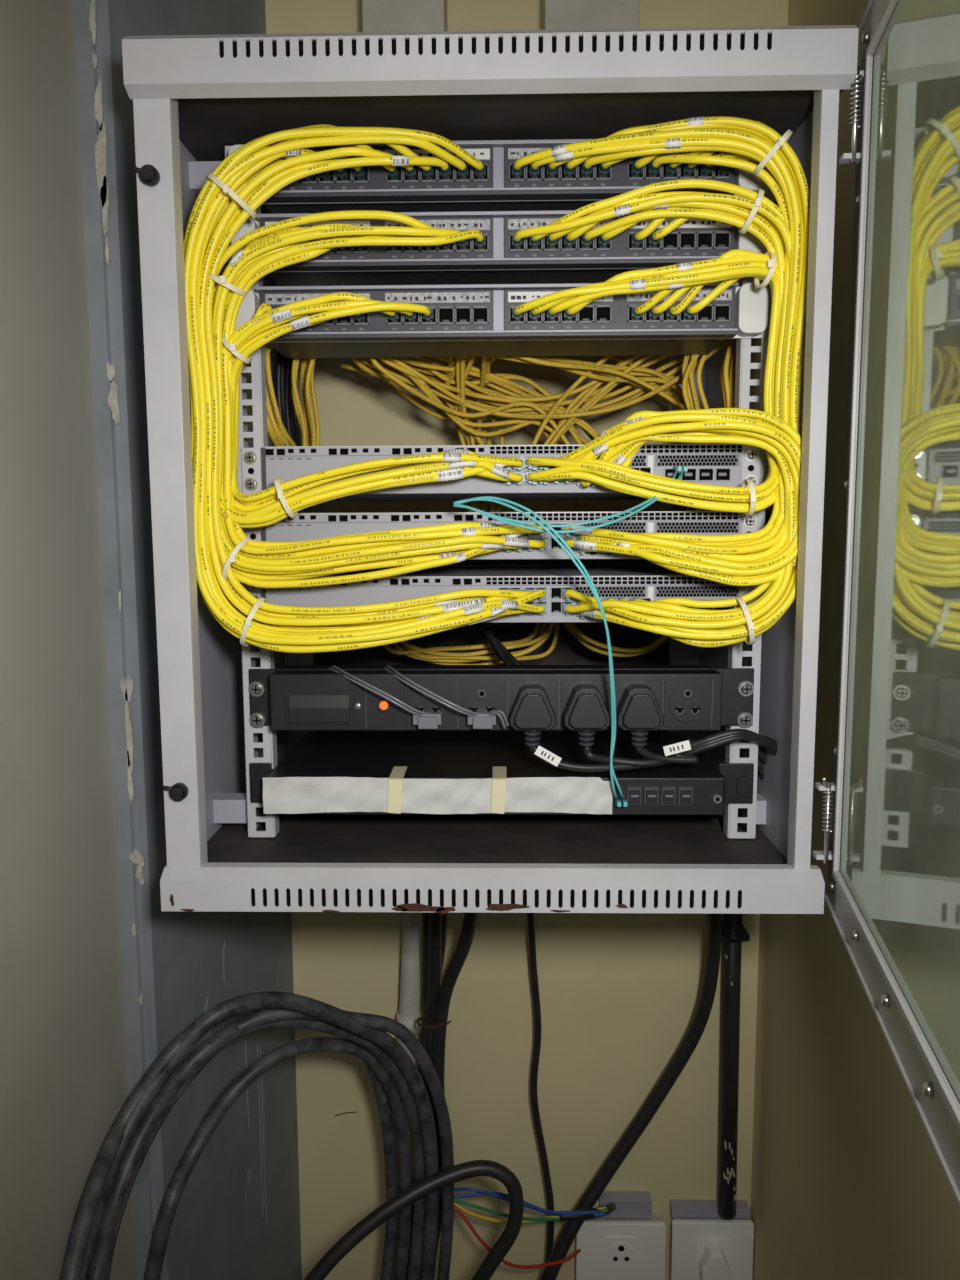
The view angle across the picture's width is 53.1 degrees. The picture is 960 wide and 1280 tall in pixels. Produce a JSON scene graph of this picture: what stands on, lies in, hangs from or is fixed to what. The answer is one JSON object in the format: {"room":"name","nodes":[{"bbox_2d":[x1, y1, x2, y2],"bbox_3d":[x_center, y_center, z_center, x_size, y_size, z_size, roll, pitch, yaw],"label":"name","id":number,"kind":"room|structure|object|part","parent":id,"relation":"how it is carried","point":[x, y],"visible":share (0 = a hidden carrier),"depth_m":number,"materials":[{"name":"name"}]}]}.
{"room":"network equipment closet","nodes":[
{"label":"network equipment closet","id":0,"kind":"room"},
{"bbox_2d":[0,0,137,1279],"bbox_3d":[-0.441,0.222,-0.157,0.120,2.600,2.198,0,7,1],"label":"wall","id":1,"kind":"structure","parent":0,"point":[64,1085],"depth_m":0.81,"materials":[{"name":"paint"}]},
{"bbox_2d":[265,0,787,1279],"bbox_3d":[0.195,0.038,1.360,1.389,2.600,0.120,0,7,1],"label":"wall","id":2,"kind":"structure","parent":0,"point":[619,993],"depth_m":1.36,"materials":[{"name":"yellow paint"}]},
{"bbox_2d":[383,912,421,1279],"bbox_3d":[-0.108,0.827,1.365,0.068,1.011,0.034,0,7,1],"label":"conduit pipe","id":3,"kind":"object","parent":2,"relation":"attached to","point":[409,1011],"visible":0.28,"depth_m":1.31,"materials":[{"name":"plastic"}]},
{"bbox_2d":[362,0,447,31],"bbox_3d":[-0.090,-0.697,1.176,0.103,0.494,0.084,0,7,1],"label":"conduit","id":4,"kind":"object","parent":2,"relation":"attached to","point":[377,15],"visible":0.02,"depth_m":1.13,"materials":[{"name":"white plastic"}]},
{"bbox_2d":[527,913,553,1262],"bbox_3d":[0.076,0.820,1.343,0.030,1.029,0.065,5,8,37],"label":"cable","id":5,"kind":"object","parent":2,"relation":"attached to","point":[530,916],"visible":0.83,"depth_m":1.33,"materials":[{"name":"rubber"}]},
{"bbox_2d":[122,0,959,1207],"bbox_3d":[0.021,-0.122,0.753,0.593,0.722,1.006,0,7,1],"label":"upper cabinet","id":6,"kind":"object","parent":2,"relation":"attached to","point":[891,851],"depth_m":0.80,"materials":[{"name":"metal"}]},
{"bbox_3d":[0.018,-0.365,0.921,0.483,0.046,0.103,0,7,1],"label":"mounting plate","id":7,"kind":"part","parent":6,"relation":"part of","materials":[{"name":"white metal"}]},
{"bbox_3d":[0.004,-0.120,0.799,0.553,0.661,0.021,0,7,1],"label":"frame","id":8,"kind":"part","parent":6,"relation":"part of","materials":[{"name":"grey paint"}]},
{"bbox_2d":[183,116,809,664],"bbox_3d":[0.019,-0.200,0.986,0.542,0.532,0.376,0,7,1],"label":"cables","id":9,"kind":"object","parent":6,"relation":"in","point":[247,177],"visible":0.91,"depth_m":0.83,"materials":[{"name":"plastic"}]},
{"bbox_2d":[279,814,717,817],"bbox_3d":[0.020,0.148,1.095,0.437,0.026,0.280,0,7,1],"label":"shelf","id":10,"kind":"object","parent":6,"relation":"attached to","point":[280,815],"depth_m":0.96,"materials":[{"name":"metal"}]},
{"bbox_3d":[0.018,-0.364,0.912,0.483,0.046,0.122,0,7,1],"label":"patch panel","id":11,"kind":"part","parent":6,"relation":"part of","materials":[{"name":"grey metal"}]},
{"bbox_3d":[0.018,-0.423,0.905,0.483,0.046,0.122,0,7,1],"label":"patch panel","id":12,"kind":"part","parent":6,"relation":"part of","materials":[{"name":"grey metal"}]},
{"bbox_2d":[241,444,760,500],"bbox_3d":[0.021,-0.172,1.008,0.483,0.044,0.257,0,7,1],"label":"switch","id":13,"kind":"object","parent":6,"relation":"in","point":[712,464],"visible":0.67,"depth_m":0.89,"materials":[{"name":"grey metal"}]},
{"bbox_2d":[249,731,753,814],"bbox_3d":[0.021,0.132,0.997,0.487,0.042,0.212,0,7,1],"label":"switch","id":14,"kind":"object","parent":6,"relation":"on","point":[326,772],"visible":1,"depth_m":0.90,"materials":[{"name":"black metal"}]},
{"bbox_2d":[453,466,687,806],"bbox_3d":[0.090,0.002,0.844,0.217,0.310,0.065,-2,7,-15],"label":"cables","id":15,"kind":"object","parent":14,"relation":"attached to","point":[622,800],"visible":0.97,"depth_m":0.82,"materials":[{"name":"teal plastic"}]},
{"bbox_2d":[246,564,756,622],"bbox_3d":[0.021,-0.053,1.022,0.483,0.044,0.257,0,7,1],"label":"switch","id":16,"kind":"object","parent":6,"relation":"in","point":[649,582],"visible":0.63,"depth_m":0.90,"materials":[{"name":"grey metal"}]},
{"bbox_2d":[244,511,758,559],"bbox_3d":[0.021,-0.112,1.015,0.483,0.044,0.257,0,7,1],"label":"switch","id":17,"kind":"object","parent":6,"relation":"in","point":[306,526],"visible":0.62,"depth_m":0.89,"materials":[{"name":"grey metal"}]},
{"bbox_3d":[0.019,-0.302,0.919,0.483,0.046,0.122,0,7,1],"label":"patch panel","id":18,"kind":"part","parent":6,"relation":"part of","materials":[{"name":"grey metal"}]},
{"bbox_2d":[249,665,776,779],"bbox_3d":[0.068,0.138,0.929,0.571,0.231,0.154,-1,7,-9],"label":"power strip","id":19,"kind":"object","parent":6,"relation":"in","point":[530,699],"visible":0.89,"depth_m":0.89,"materials":[{"name":"black metal"}]},
{"bbox_3d":[0.018,-0.424,0.914,0.483,0.046,0.103,0,7,1],"label":"mounting plate","id":20,"kind":"part","parent":6,"relation":"part of","materials":[{"name":"black metal"}]},
{"bbox_3d":[0.258,-0.096,0.529,0.017,0.722,0.570,1,7,11],"label":"door frame","id":21,"kind":"part","parent":6,"relation":"part of","materials":[{"name":"grey paint"}]},
{"bbox_3d":[0.257,-0.096,0.528,0.084,0.646,0.485,0,7,1],"label":"door glass pane","id":22,"kind":"part","parent":6,"relation":"part of","materials":[{"name":"clear glass"}]},
{"bbox_2d":[542,0,639,29],"bbox_3d":[0.133,-0.697,1.171,0.117,0.494,0.084,0,7,1],"label":"conduit","id":23,"kind":"object","parent":2,"relation":"attached to","point":[556,14],"visible":0.02,"depth_m":1.13,"materials":[{"name":"white plastic"}]},
{"bbox_2d":[576,1213,665,1279],"bbox_3d":[0.201,0.873,1.383,0.127,0.091,0.033,0,7,1],"label":"power socket","id":24,"kind":"object","parent":2,"relation":"attached to","point":[611,1248],"visible":0.91,"depth_m":1.37,"materials":[{"name":"white plastic"}]},
{"bbox_2d":[540,914,721,1279],"bbox_3d":[0.188,0.800,1.303,0.261,1.078,0.104,0,7,1],"label":"cable","id":25,"kind":"object","parent":2,"relation":"attached to","point":[686,1048],"visible":0.81,"depth_m":1.31,"materials":[{"name":"black rubber"}]},
{"bbox_2d":[599,1191,749,1217],"bbox_3d":[0.278,0.811,1.381,0.213,0.028,0.020,0,7,1],"label":"electrical boxes","id":26,"kind":"object","parent":2,"relation":"attached to","point":[629,1204],"visible":0.88,"depth_m":1.37,"materials":[{"name":"grey plastic"}]},
{"bbox_2d":[670,1216,753,1279],"bbox_3d":[0.331,0.875,1.369,0.116,0.099,0.056,0,7,1],"label":"power socket","id":27,"kind":"object","parent":2,"relation":"attached to","point":[701,1248],"visible":0.99,"depth_m":1.36,"materials":[{"name":"white plastic"}]},
{"bbox_2d":[718,914,749,1218],"bbox_3d":[0.345,0.553,1.335,0.042,0.517,0.044,0,7,1],"label":"conduit pipe","id":28,"kind":"object","parent":2,"relation":"attached to","point":[734,932],"visible":0.94,"depth_m":1.32,"materials":[{"name":"black plastic"}]},
{"bbox_2d":[750,0,959,1279],"bbox_3d":[0.421,0.198,0.015,0.120,2.600,2.580,0,7,1],"label":"wall","id":29,"kind":"structure","parent":0,"point":[849,1181],"depth_m":1.05,"materials":[{"name":"yellow paint"}]},
{"bbox_3d":[-0.016,1.532,0.244,1.009,0.100,2.700,0,7,1],"label":"floor","id":30,"kind":"structure","parent":0,"visible":0},
{"bbox_2d":[72,0,301,1279],"bbox_3d":[-0.338,0.069,1.121,0.134,2.600,0.383,0,7,1],"label":"steel column","id":31,"kind":"structure","parent":30,"relation":"on","point":[174,959],"depth_m":0.97,"materials":[{"name":"grey metal"}]},
{"bbox_2d":[89,0,144,1004],"bbox_3d":[-0.340,-0.102,0.907,0.016,0.943,0.001,0,7,1],"label":"paint splashes","id":32,"kind":"object","parent":31,"relation":"attached to","point":[135,857],"visible":1,"depth_m":0.88,"materials":[{"name":"paint"}]},
{"bbox_2d":[204,938,267,1225],"bbox_3d":[-0.297,0.569,1.179,0.002,0.440,0.155,1,7,10],"label":"paint","id":33,"kind":"object","parent":31,"relation":"attached to","point":[207,1007],"depth_m":1.25,"materials":[{"name":"paint"}]},
{"bbox_2d":[393,912,477,1279],"bbox_3d":[-0.055,0.806,1.257,0.090,1.078,0.146,-5,9,-37],"label":"cables","id":34,"kind":"object","parent":30,"relation":"on","point":[436,996],"visible":0.37,"depth_m":1.25,"materials":[{"name":"black rubber"}]},
{"bbox_2d":[60,991,453,1279],"bbox_3d":[-0.230,0.643,1.025,0.133,0.565,0.518,5,9,39],"label":"cables","id":35,"kind":"object","parent":34,"relation":"attached to","point":[394,1076],"visible":0.98,"depth_m":1.03,"materials":[{"name":"black rubber"}]},
{"bbox_2d":[304,1160,523,1279],"bbox_3d":[-0.085,0.708,1.108,0.278,0.196,0.035,-2,7,-14],"label":"cable","id":36,"kind":"object","parent":35,"relation":"attached to","point":[430,1184],"visible":1,"depth_m":1.11,"materials":[{"name":"black rubber"}]},
{"bbox_2d":[417,1015,450,1028],"bbox_3d":[-0.060,0.498,1.257,0.046,0.010,0.031,0,7,1],"label":"wire","id":37,"kind":"object","parent":34,"relation":"attached to","point":[442,1024],"visible":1,"depth_m":1.25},
{"bbox_2d":[439,1187,615,1268],"bbox_3d":[0.073,0.779,1.298,0.268,0.124,0.064,-2,7,-17],"label":"wires","id":38,"kind":"object","parent":34,"relation":"attached to","point":[577,1215],"visible":0.83,"depth_m":1.28,"materials":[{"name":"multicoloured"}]}
]}

